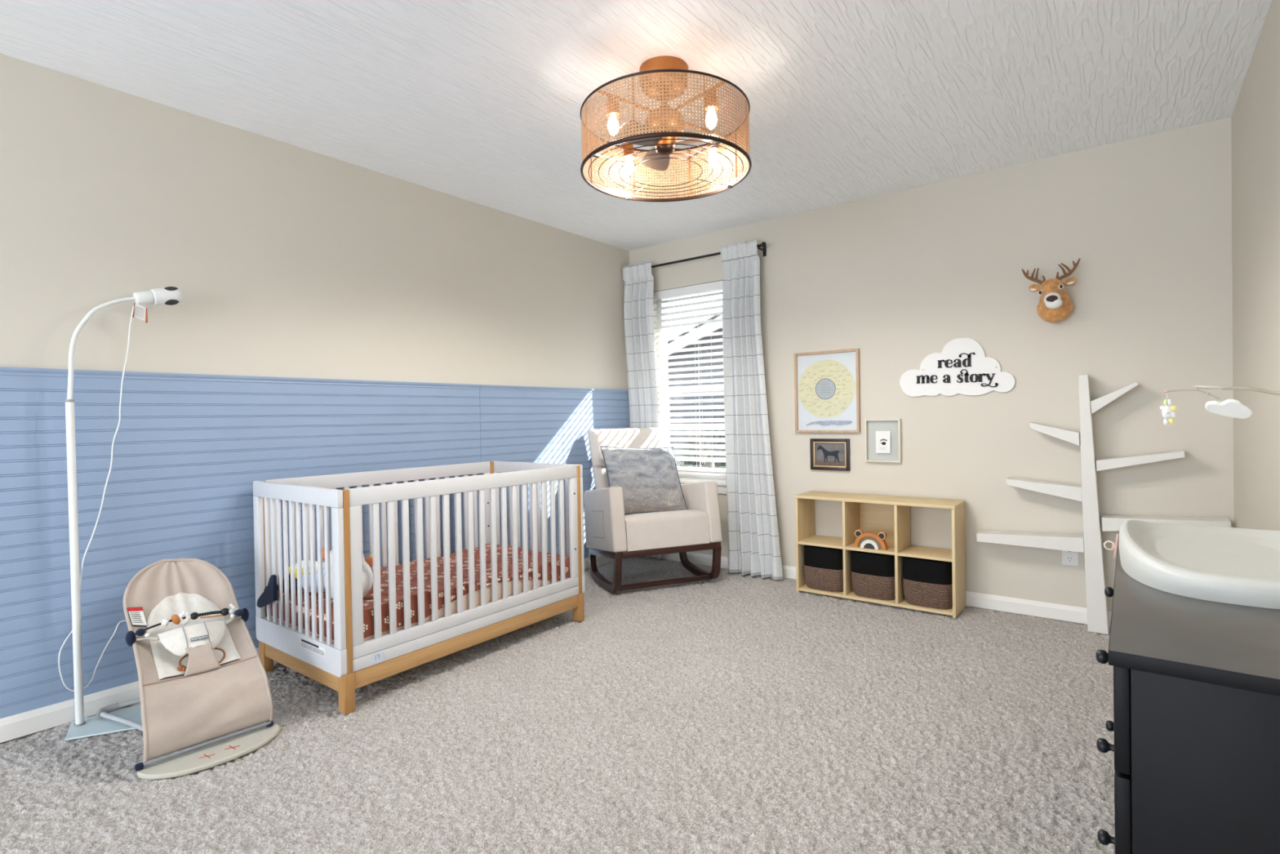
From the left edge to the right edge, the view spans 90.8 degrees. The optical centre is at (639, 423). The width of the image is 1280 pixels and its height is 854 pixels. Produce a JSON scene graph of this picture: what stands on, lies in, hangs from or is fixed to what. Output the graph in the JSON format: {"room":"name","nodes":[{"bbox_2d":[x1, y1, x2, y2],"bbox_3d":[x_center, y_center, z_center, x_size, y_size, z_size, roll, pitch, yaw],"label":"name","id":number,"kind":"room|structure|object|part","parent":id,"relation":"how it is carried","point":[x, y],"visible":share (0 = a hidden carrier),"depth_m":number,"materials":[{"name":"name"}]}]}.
{"room":"bedroom","nodes":[
{"label":"bedroom","id":0,"kind":"room"},
{"bbox_2d":[0,53,629,741],"bbox_3d":[-2.331,-0.047,2.263,0.120,2.540,7.560,0,1,38],"label":"wall","id":1,"kind":"structure","parent":0,"point":[284,260],"depth_m":2.90,"materials":[{"name":"beige paint"}]},
{"bbox_2d":[0,375,480,718],"bbox_3d":[-2.784,0.491,1.567,0.010,1.293,5.886,0,1,38],"label":"wall paneling","id":2,"kind":"structure","parent":1,"relation":"attached to","point":[188,455],"depth_m":2.56,"materials":[{"name":"blue paint"}]},
{"bbox_2d":[0,366,480,389],"bbox_3d":[-2.790,-0.169,1.557,0.021,0.029,5.886,0,1,38],"label":"trim","id":3,"kind":"structure","parent":1,"relation":"attached to","point":[24,371],"depth_m":2.74,"materials":[{"name":"blue paint"}]},
{"bbox_2d":[0,555,613,742],"bbox_3d":[-2.300,1.083,2.165,0.014,0.080,7.400,0,1,38],"label":"baseboard","id":4,"kind":"structure","parent":1,"relation":"attached to","point":[33,721],"depth_m":2.35,"materials":[{"name":"white paint"}]},
{"bbox_2d":[480,384,628,393],"bbox_3d":[-0.523,-0.239,4.481,0.021,0.029,1.512,0,1,38],"label":"trim","id":5,"kind":"structure","parent":1,"relation":"attached to","point":[482,386],"depth_m":4.34,"materials":[{"name":"blue paint"}]},
{"bbox_2d":[479,389,630,558],"bbox_3d":[-0.516,0.421,4.492,0.010,1.293,1.512,0,1,38],"label":"wall paneling","id":6,"kind":"structure","parent":1,"relation":"attached to","point":[551,427],"depth_m":4.33,"materials":[{"name":"blue paint"}]},
{"bbox_2d":[0,556,1115,853],"bbox_3d":[-0.911,1.162,1.090,3.547,0.101,7.400,0,1,38],"label":"floor","id":7,"kind":"structure","parent":0,"point":[731,713],"depth_m":2.11,"materials":[{"name":"carpet"}]},
{"bbox_2d":[64,297,142,740],"bbox_3d":[-1.937,0.309,2.354,0.334,1.609,0.271,-1,1,-39],"label":"stand","id":8,"kind":"object","parent":7,"relation":"on","point":[82,726],"visible":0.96,"depth_m":2.31,"materials":[{"name":"metal"}]},
{"bbox_2d":[57,306,134,691],"bbox_3d":[-2.005,0.266,2.427,0.061,1.442,0.363,-1,1,32],"label":"power cord","id":9,"kind":"object","parent":8,"relation":"hanging from","point":[68,635],"visible":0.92,"depth_m":2.38,"materials":[{"name":"white plastic"}]},
{"bbox_3d":[-2.033,-0.291,2.388,0.015,0.406,0.212,0,1,38],"label":"arm","id":10,"kind":"part","parent":8,"relation":"part of","materials":[{"name":"white metal"}]},
{"bbox_3d":[-1.924,1.111,2.363,0.334,0.006,0.271,-1,1,-39],"label":"plate","id":11,"kind":"part","parent":8,"relation":"part of","materials":[{"name":"metal"}]},
{"bbox_2d":[133,286,182,305],"bbox_3d":[-1.929,-0.511,2.525,0.068,0.086,0.156,0,1,38],"label":"camera","id":12,"kind":"object","parent":8,"relation":"attached to","point":[169,295],"visible":1,"depth_m":2.51,"materials":[{"name":"white plastic"}]},
{"bbox_2d":[132,302,147,323],"bbox_3d":[-1.956,-0.433,2.466,0.008,0.074,0.050,0,1,38],"label":"tag","id":13,"kind":"object","parent":12,"relation":"hanging from","point":[140,312],"visible":1,"depth_m":2.47,"materials":[{"name":"white paper"}]},
{"bbox_2d":[96,557,279,779],"bbox_3d":[-1.642,0.821,2.288,0.738,0.578,0.459,0,1,43],"label":"baby bouncer","id":14,"kind":"object","parent":7,"relation":"on","point":[209,700],"visible":0.95,"depth_m":2.22},
{"bbox_2d":[125,603,248,646],"bbox_3d":[-1.651,0.729,2.318,0.064,0.086,0.374,0,1,45],"label":"bar","id":15,"kind":"object","parent":14,"relation":"on","point":[244,613],"visible":1,"depth_m":2.32,"materials":[{"name":"black plastic"}]},
{"bbox_3d":[-1.657,0.723,2.324,0.027,0.028,0.329,0,1,43],"label":"bar cord","id":16,"kind":"part","parent":15,"relation":"part of","materials":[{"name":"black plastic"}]},
{"bbox_3d":[-1.415,1.100,2.108,0.157,0.016,0.408,0,1,43],"label":"foot plate","id":17,"kind":"part","parent":14,"relation":"part of","materials":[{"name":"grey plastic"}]},
{"bbox_2d":[253,460,585,714],"bbox_3d":[-1.014,0.666,3.141,0.746,0.851,1.367,0,1,37],"label":"crib","id":18,"kind":"object","parent":7,"relation":"on","point":[344,665],"visible":0.88,"depth_m":2.76,"materials":[{"name":"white wood"}]},
{"bbox_3d":[-1.684,0.681,2.830,0.050,0.849,0.042,0,1,37],"label":"corner post","id":19,"kind":"part","parent":18,"relation":"part of","materials":[{"name":"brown wood"}]},
{"bbox_3d":[-1.419,0.607,2.604,0.742,0.708,0.023,0,1,37],"label":"panel","id":20,"kind":"part","parent":18,"relation":"part of","materials":[{"name":"white paint"}]},
{"bbox_3d":[-1.405,0.995,2.619,0.644,0.074,0.022,0,1,37],"label":"rail","id":21,"kind":"part","parent":18,"relation":"part of","materials":[{"name":"brown wood"}]},
{"bbox_3d":[-1.129,0.677,2.411,0.050,0.849,0.042,0,1,37],"label":"corner post","id":22,"kind":"part","parent":18,"relation":"part of","materials":[{"name":"brown wood"}]},
{"bbox_3d":[-1.306,0.276,3.352,0.024,0.067,1.273,0,1,37],"label":"rail","id":23,"kind":"part","parent":18,"relation":"part of","materials":[{"name":"white paint"}]},
{"bbox_2d":[271,558,569,643],"bbox_3d":[-1.010,0.816,3.142,0.687,0.120,1.302,0,1,38],"label":"mattress","id":24,"kind":"object","parent":18,"relation":"on","point":[500,589],"visible":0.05,"depth_m":2.92,"materials":[{"name":"fabric"}]},
{"bbox_2d":[265,542,569,639],"bbox_3d":[-1.010,0.780,3.141,0.709,0.123,1.314,0,1,38],"label":"fitted sheet","id":25,"kind":"object","parent":24,"relation":"on","point":[368,600],"visible":0.48,"depth_m":2.92,"materials":[{"name":"red fabric"}]},
{"bbox_2d":[257,560,325,607],"bbox_3d":[-1.485,0.697,2.759,0.320,0.206,0.232,0,1,38],"label":"bird","id":26,"kind":"object","parent":25,"relation":"on","point":[269,595],"visible":0.29,"depth_m":2.70},
{"bbox_2d":[322,547,373,598],"bbox_3d":[-1.204,0.621,2.643,0.206,0.244,0.213,0,1,38],"label":"goose","id":27,"kind":"object","parent":25,"relation":"on","point":[367,562],"visible":0.32,"depth_m":2.60,"materials":[{"name":"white fabric"}]},
{"bbox_3d":[-0.735,0.272,2.921,0.024,0.067,1.273,0,1,37],"label":"rail","id":28,"kind":"part","parent":18,"relation":"part of","materials":[{"name":"white paint"}]},
{"bbox_3d":[-0.725,0.866,2.928,0.024,0.048,1.273,0,1,37],"label":"rail","id":29,"kind":"part","parent":18,"relation":"part of","materials":[{"name":"white paint"}]},
{"bbox_3d":[-0.725,0.974,2.931,0.024,0.069,1.260,0,1,37],"label":"rail","id":30,"kind":"part","parent":18,"relation":"part of","materials":[{"name":"brown wood"}]},
{"bbox_3d":[-0.899,0.657,3.871,0.050,0.849,0.042,0,1,37],"label":"corner post","id":31,"kind":"part","parent":18,"relation":"part of","materials":[{"name":"brown wood"}]},
{"bbox_3d":[-0.611,0.582,3.676,0.742,0.708,0.023,0,1,37],"label":"panel","id":32,"kind":"part","parent":18,"relation":"part of","materials":[{"name":"white paint"}]},
{"bbox_3d":[-0.344,0.652,3.452,0.050,0.849,0.042,0,1,37],"label":"corner post","id":33,"kind":"part","parent":18,"relation":"part of","materials":[{"name":"brown wood"}]},
{"bbox_2d":[583,427,722,591],"bbox_3d":[0.036,0.549,4.356,0.760,1.022,0.822,-1,1,-22],"label":"rocking chair","id":34,"kind":"object","parent":7,"relation":"on","point":[611,533],"visible":0.68,"depth_m":4.09,"materials":[{"name":"beige fabric"}]},
{"bbox_3d":[-0.238,0.629,4.153,0.092,0.473,0.642,-1,1,-22],"label":"armrest","id":35,"kind":"part","parent":34,"relation":"part of","materials":[{"name":"beige fabric"}]},
{"bbox_2d":[595,466,643,515],"bbox_3d":[-0.027,0.482,4.513,0.552,0.353,0.176,-1,1,-22],"label":"cushion","id":36,"kind":"object","parent":34,"relation":"on","point":[601,477],"depth_m":4.45,"materials":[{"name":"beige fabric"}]},
{"bbox_2d":[600,445,688,514],"bbox_3d":[0.029,0.384,4.335,0.576,0.468,0.319,-1,1,-21],"label":"throw pillow","id":37,"kind":"object","parent":34,"relation":"on","point":[649,480],"visible":0.92,"depth_m":4.26,"materials":[{"name":"grey fabric"}]},
{"bbox_3d":[0.089,0.838,4.242,0.733,0.119,0.570,-1,1,-22],"label":"seat rail","id":38,"kind":"part","parent":34,"relation":"part of","materials":[{"name":"brown wood"}]},
{"bbox_3d":[0.093,0.709,4.225,0.569,0.278,0.510,-1,1,-22],"label":"seat","id":39,"kind":"part","parent":34,"relation":"part of","materials":[{"name":"beige fabric"}]},
{"bbox_3d":[0.379,0.617,4.401,0.092,0.473,0.642,-1,1,-22],"label":"armrest","id":40,"kind":"part","parent":34,"relation":"part of","materials":[{"name":"beige fabric"}]},
{"bbox_2d":[794,490,965,617],"bbox_3d":[1.411,0.742,3.763,0.914,0.604,0.273,0,1,38],"label":"cube shelf","id":41,"kind":"object","parent":7,"relation":"on","point":[890,514],"visible":0.73,"depth_m":3.75,"materials":[{"name":"brown wood"}]},
{"bbox_3d":[1.059,0.754,4.038,0.016,0.586,0.269,0,1,38],"label":"panel","id":42,"kind":"part","parent":41,"relation":"part of","materials":[{"name":"brown wood"}]},
{"bbox_2d":[804,544,843,591],"bbox_3d":[1.179,0.889,3.949,0.270,0.262,0.244,0,1,38],"label":"woven basket","id":43,"kind":"object","parent":41,"relation":"on","point":[823,566],"visible":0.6,"depth_m":3.85,"materials":[{"name":"brown wicker"}]},
{"bbox_2d":[853,528,888,550],"bbox_3d":[1.351,0.679,3.701,0.184,0.102,0.052,0,1,38],"label":"toy","id":44,"kind":"object","parent":41,"relation":"on","point":[869,540],"visible":1,"depth_m":3.68,"materials":[{"name":"brown wood"}]},
{"bbox_2d":[851,550,895,599],"bbox_3d":[1.414,0.887,3.767,0.270,0.262,0.244,0,1,38],"label":"woven basket","id":45,"kind":"object","parent":41,"relation":"on","point":[873,574],"visible":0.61,"depth_m":3.66,"materials":[{"name":"brown wicker"}]},
{"bbox_3d":[1.417,1.026,3.768,0.877,0.016,0.269,0,1,38],"label":"panel","id":46,"kind":"part","parent":41,"relation":"part of","materials":[{"name":"brown wood"}]},
{"bbox_3d":[1.490,0.591,3.868,0.281,0.270,0.005,0,1,38],"label":"panel","id":47,"kind":"part","parent":41,"relation":"part of","materials":[{"name":"brown wood"}]},
{"bbox_3d":[1.406,0.449,3.760,0.914,0.018,0.273,0,1,38],"label":"panel","id":48,"kind":"part","parent":41,"relation":"part of","materials":[{"name":"brown wood"}]},
{"bbox_2d":[902,555,952,608],"bbox_3d":[1.649,0.885,3.584,0.270,0.262,0.244,0,1,38],"label":"woven basket","id":49,"kind":"object","parent":41,"relation":"on","point":[927,583],"visible":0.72,"depth_m":3.48,"materials":[{"name":"brown wicker"}]},
{"bbox_3d":[1.765,0.748,3.492,0.016,0.586,0.269,0,1,38],"label":"panel","id":50,"kind":"part","parent":41,"relation":"part of","materials":[{"name":"brown wood"}]},
{"bbox_2d":[976,374,1231,634],"bbox_3d":[2.276,0.396,3.183,1.025,1.281,0.122,0,1,38],"label":"bookshelf","id":51,"kind":"object","parent":7,"relation":"on","point":[1089,543],"visible":1,"depth_m":3.14,"materials":[{"name":"white paint"}]},
{"bbox_2d":[1095,532,1279,853],"bbox_3d":[1.279,0.713,1.392,0.421,0.720,1.222,0,1,38],"label":"dresser","id":52,"kind":"object","parent":7,"relation":"on","point":[1195,726],"visible":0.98,"depth_m":0.98,"materials":[{"name":"black paint"}]},
{"bbox_3d":[0.942,0.472,1.276,0.034,0.028,0.028,0,1,38],"label":"knob","id":53,"kind":"part","parent":52,"relation":"part of","materials":[{"name":"black plastic"}]},
{"bbox_3d":[0.945,0.653,1.278,0.034,0.028,0.028,0,1,38],"label":"knob","id":54,"kind":"part","parent":52,"relation":"part of","materials":[{"name":"black plastic"}]},
{"bbox_3d":[0.949,0.841,1.280,0.034,0.028,0.028,0,1,38],"label":"knob","id":55,"kind":"part","parent":52,"relation":"part of","materials":[{"name":"black plastic"}]},
{"bbox_3d":[1.292,0.462,1.726,0.034,0.028,0.028,0,1,38],"label":"knob","id":56,"kind":"part","parent":52,"relation":"part of","materials":[{"name":"black plastic"}]},
{"bbox_3d":[1.298,0.831,1.730,0.034,0.028,0.028,0,1,38],"label":"knob","id":57,"kind":"part","parent":52,"relation":"part of","materials":[{"name":"black plastic"}]},
{"bbox_2d":[1103,533,1118,559],"bbox_3d":[1.213,0.316,1.625,0.032,0.068,0.040,0,1,38],"label":"pacifier","id":58,"kind":"object","parent":52,"relation":"on","point":[1114,546],"visible":1,"depth_m":1.61,"materials":[{"name":"plastic"}]},
{"bbox_3d":[1.212,0.315,1.630,0.024,0.025,0.004,0,1,38],"label":"ring handle","id":59,"kind":"part","parent":58,"relation":"part of","materials":[{"name":"beige plastic"}]},
{"bbox_3d":[1.144,0.467,1.491,0.022,0.174,1.202,0,1,38],"label":"drawer","id":60,"kind":"part","parent":52,"relation":"part of","materials":[{"name":"black paint"}]},
{"bbox_3d":[1.147,0.648,1.493,0.022,0.176,1.202,0,1,38],"label":"drawer","id":61,"kind":"part","parent":52,"relation":"part of","materials":[{"name":"black paint"}]},
{"bbox_2d":[1118,519,1279,608],"bbox_3d":[1.400,0.306,1.524,0.395,0.085,0.750,0,1,38],"label":"changing pad","id":62,"kind":"object","parent":52,"relation":"on","point":[1220,564],"visible":1,"depth_m":1.45,"materials":[{"name":"beige plastic"}]},
{"bbox_3d":[0.936,0.736,0.906,0.361,0.696,0.020,0,1,38],"label":"panel","id":63,"kind":"part","parent":52,"relation":"part of","materials":[{"name":"black paint"}]},
{"bbox_2d":[1160,385,1279,425],"bbox_3d":[1.428,0.126,1.345,0.225,0.447,0.738,-1,1,16],"label":"mobile","id":64,"kind":"object","parent":52,"relation":"on","point":[1233,408],"visible":1,"depth_m":1.64,"materials":[{"name":"white fabric"}]},
{"bbox_3d":[1.431,0.122,1.314,0.120,0.427,0.688,-1,1,25],"label":"arm","id":65,"kind":"part","parent":64,"relation":"part of","materials":[{"name":"beige plastic"}]},
{"bbox_2d":[0,0,1271,251],"bbox_3d":[-0.904,-1.389,1.125,3.787,0.120,7.560,0,1,38],"label":"ceiling","id":66,"kind":"structure","parent":0,"point":[477,101],"depth_m":2.47,"materials":[{"name":"white paint"}]},
{"bbox_2d":[580,56,751,202],"bbox_3d":[0.095,-1.159,2.428,0.652,0.400,0.652,-1,1,-5],"label":"ceiling fan","id":67,"kind":"object","parent":66,"relation":"hanging from","point":[664,79],"visible":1,"depth_m":2.29,"materials":[{"name":"brown wicker"}]},
{"bbox_2d":[605,96,618,134],"bbox_3d":[-0.097,-1.102,2.265,0.052,0.137,0.052,0,1,38],"label":"bulb","id":68,"kind":"object","parent":67,"relation":"attached to","point":[610,96],"depth_m":2.25,"materials":[{"name":"white glass"}]},
{"bbox_3d":[-0.048,-1.175,2.307,0.257,0.017,0.012,-1,1,-40],"label":"lamp arm","id":69,"kind":"part","parent":67,"relation":"part of","materials":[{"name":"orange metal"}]},
{"bbox_2d":[622,142,635,175],"bbox_3d":[-0.046,-1.107,2.637,0.052,0.137,0.052,0,1,38],"label":"bulb","id":70,"kind":"object","parent":67,"relation":"attached to","point":[627,166],"depth_m":2.62,"materials":[{"name":"white"}]},
{"bbox_3d":[-0.007,-1.069,2.348,0.116,0.032,0.198,0,1,38],"label":"fan blade","id":71,"kind":"part","parent":67,"relation":"part of","materials":[{"name":"silver metal"}]},
{"bbox_3d":[0.073,-1.073,2.555,0.111,0.032,0.198,-1,1,-14],"label":"fan blade","id":72,"kind":"part","parent":67,"relation":"part of","materials":[{"name":"silver metal"}]},
{"bbox_2d":[587,138,743,199],"bbox_3d":[0.097,-0.966,2.427,0.596,0.005,0.600,0,1,38],"label":"grille","id":73,"kind":"object","parent":67,"relation":"attached to","point":[717,141],"depth_m":2.50,"materials":[{"name":"brown metal"}]},
{"bbox_3d":[0.217,-1.073,2.385,0.198,0.032,0.111,-1,1,16],"label":"fan blade","id":74,"kind":"part","parent":67,"relation":"part of","materials":[{"name":"silver metal"}]},
{"bbox_3d":[0.210,-1.179,2.281,0.012,0.017,0.257,-1,1,-38],"label":"lamp arm","id":75,"kind":"part","parent":67,"relation":"part of","materials":[{"name":"orange metal"}]},
{"bbox_3d":[0.245,-1.183,2.538,0.257,0.017,0.012,-1,1,-36],"label":"lamp arm","id":76,"kind":"part","parent":67,"relation":"part of","materials":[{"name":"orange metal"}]},
{"bbox_2d":[705,89,718,129],"bbox_3d":[0.252,-1.107,2.230,0.052,0.137,0.052,0,1,38],"label":"bulb","id":77,"kind":"object","parent":67,"relation":"attached to","point":[708,90],"depth_m":2.21,"materials":[{"name":"white glass"}]},
{"bbox_2d":[706,141,719,168],"bbox_3d":[0.299,-1.112,2.577,0.052,0.137,0.052,0,1,38],"label":"bulb","id":78,"kind":"object","parent":67,"relation":"attached to","point":[713,162],"depth_m":2.56,"materials":[{"name":"white glass"}]},
{"bbox_2d":[629,116,1233,624],"bbox_3d":[1.385,-0.129,4.063,3.547,2.540,0.160,0,1,38],"label":"wall","id":79,"kind":"structure","parent":0,"point":[895,277],"depth_m":3.44,"materials":[{"name":"beige paint"}]},
{"bbox_2d":[657,289,726,493],"bbox_3d":[0.439,-0.264,4.768,0.850,1.545,0.190,0,1,38],"label":"window","id":80,"kind":"structure","parent":79,"relation":"in","point":[721,481],"depth_m":4.92,"materials":[{"name":"white plastic"}]},
{"bbox_2d":[653,280,726,476],"bbox_3d":[0.417,-0.323,4.741,0.772,1.418,0.079,0,1,38],"label":"window blind","id":81,"kind":"object","parent":80,"relation":"attached to","point":[715,286],"visible":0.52,"depth_m":4.77,"materials":[{"name":"white plastic"}]},
{"bbox_3d":[0.213,-0.304,4.917,0.024,1.350,0.049,0,1,38],"label":"ladder cord","id":82,"kind":"part","parent":81,"relation":"part of","materials":[{"name":"white fabric"}]},
{"bbox_3d":[0.439,-0.306,4.742,0.024,1.350,0.049,0,1,38],"label":"ladder cord","id":83,"kind":"part","parent":81,"relation":"part of","materials":[{"name":"white fabric"}]},
{"bbox_3d":[0.437,0.374,4.759,0.764,0.022,0.052,0,1,38],"label":"rail","id":84,"kind":"part","parent":81,"relation":"part of","materials":[{"name":"white plastic"}]},
{"bbox_3d":[0.462,-0.333,4.671,0.027,1.275,0.008,0,1,38],"label":"lift cord","id":85,"kind":"part","parent":81,"relation":"part of","materials":[{"name":"white fabric"}]},
{"bbox_3d":[0.472,-0.267,4.811,0.690,0.050,0.040,0,1,38],"label":"meeting rail","id":86,"kind":"part","parent":80,"relation":"part of","materials":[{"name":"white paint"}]},
{"bbox_3d":[0.429,0.432,4.748,0.850,0.028,0.120,0,1,38],"label":"sill","id":87,"kind":"part","parent":80,"relation":"part of","materials":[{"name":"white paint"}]},
{"bbox_2d":[651,241,766,267],"bbox_3d":[0.382,-1.183,4.646,1.231,0.074,0.108,0,1,38],"label":"curtain rod","id":88,"kind":"object","parent":79,"relation":"attached to","point":[763,244],"visible":0.7,"depth_m":4.53,"materials":[{"name":"black metal"}]},
{"bbox_2d":[622,261,661,559],"bbox_3d":[0.011,-0.098,4.913,0.300,2.281,0.096,0,1,38],"label":"curtain","id":89,"kind":"object","parent":88,"relation":"hanging from","point":[638,279],"visible":0.55,"depth_m":4.91,"materials":[{"name":"fabric"}]},
{"bbox_2d":[720,239,783,579],"bbox_3d":[0.758,-0.104,4.312,0.436,2.281,0.100,0,1,38],"label":"curtain","id":90,"kind":"object","parent":88,"relation":"hanging from","point":[753,539],"visible":1,"depth_m":4.33,"materials":[{"name":"fabric"}]},
{"bbox_2d":[794,348,860,432],"bbox_3d":[1.205,-0.205,4.082,0.427,0.527,0.025,0,1,38],"label":"framed print","id":91,"kind":"object","parent":79,"relation":"attached to","point":[827,388],"visible":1,"depth_m":4.08,"materials":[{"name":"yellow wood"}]},
{"bbox_2d":[809,438,850,471],"bbox_3d":[1.226,0.199,4.077,0.256,0.203,0.023,0,1,38],"label":"picture","id":92,"kind":"object","parent":79,"relation":"attached to","point":[826,454],"visible":1,"depth_m":4.07,"materials":[{"name":"black wood"}]},
{"bbox_2d":[864,418,902,462],"bbox_3d":[1.488,0.103,3.868,0.211,0.265,0.029,0,1,38],"label":"glass frame","id":93,"kind":"object","parent":79,"relation":"attached to","point":[882,437],"visible":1,"depth_m":3.86,"materials":[{"name":"white wood"}]},
{"bbox_2d":[661,551,1111,627],"bbox_3d":[1.361,1.002,3.999,3.521,0.080,0.014,0,1,38],"label":"baseboard","id":94,"kind":"structure","parent":79,"relation":"attached to","point":[1020,606],"depth_m":3.48,"materials":[{"name":"white paint"}]},
{"bbox_2d":[899,337,1015,396],"bbox_3d":[1.802,-0.322,3.618,0.601,0.330,0.017,0,1,38],"label":"sign","id":95,"kind":"object","parent":79,"relation":"attached to","point":[962,366],"visible":1,"depth_m":3.60,"materials":[{"name":"white"}]},
{"bbox_2d":[1022,258,1080,322],"bbox_3d":[2.127,-0.677,3.240,0.204,0.307,0.208,-1,1,-7],"label":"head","id":96,"kind":"object","parent":79,"relation":"attached to","point":[1055,304],"visible":1,"depth_m":3.21},
{"bbox_2d":[1062,550,1078,565],"bbox_3d":[2.252,0.684,3.305,0.072,0.115,0.007,0,1,38],"label":"wall outlet","id":97,"kind":"object","parent":79,"relation":"attached to","point":[1068,557],"visible":0.62,"depth_m":3.30,"materials":[{"name":"white plastic"}]},
{"bbox_2d":[1066,551,1073,562],"bbox_3d":[2.250,0.684,3.303,0.032,0.080,0.002,0,1,38],"label":"receptacle","id":98,"kind":"object","parent":97,"relation":"attached to","point":[1069,554],"depth_m":3.30,"materials":[{"name":"white plastic"}]},
{"bbox_2d":[1231,0,1279,530],"bbox_3d":[0.567,-0.071,0.016,0.120,2.540,7.560,0,1,38],"label":"wall","id":99,"kind":"structure","parent":0,"point":[1255,116],"depth_m":2.34,"materials":[{"name":"beige paint"}]},
{"label":"outside","id":100,"kind":"structure","parent":0,"visible":0},
{"bbox_3d":[12.488,1.067,21.263,60.000,0.100,39.100,0,1,38],"label":"lawn","id":101,"kind":"structure","parent":100,"visible":0},
{"bbox_2d":[666,311,724,467],"bbox_3d":[4.587,-1.595,12.961,9.279,5.669,5.000,0,1,38],"label":"house","id":102,"kind":"structure","parent":101,"relation":"on","point":[716,317],"depth_m":12.89,"materials":[{"name":"grey"}]},
{"bbox_2d":[675,430,725,468],"bbox_3d":[1.480,0.684,11.482,1.829,1.360,1.069,0,1,38],"label":"shrub","id":103,"kind":"object","parent":101,"relation":"on","point":[720,464],"visible":0.14,"depth_m":11.52,"materials":[{"name":"green plant"}]}
]}

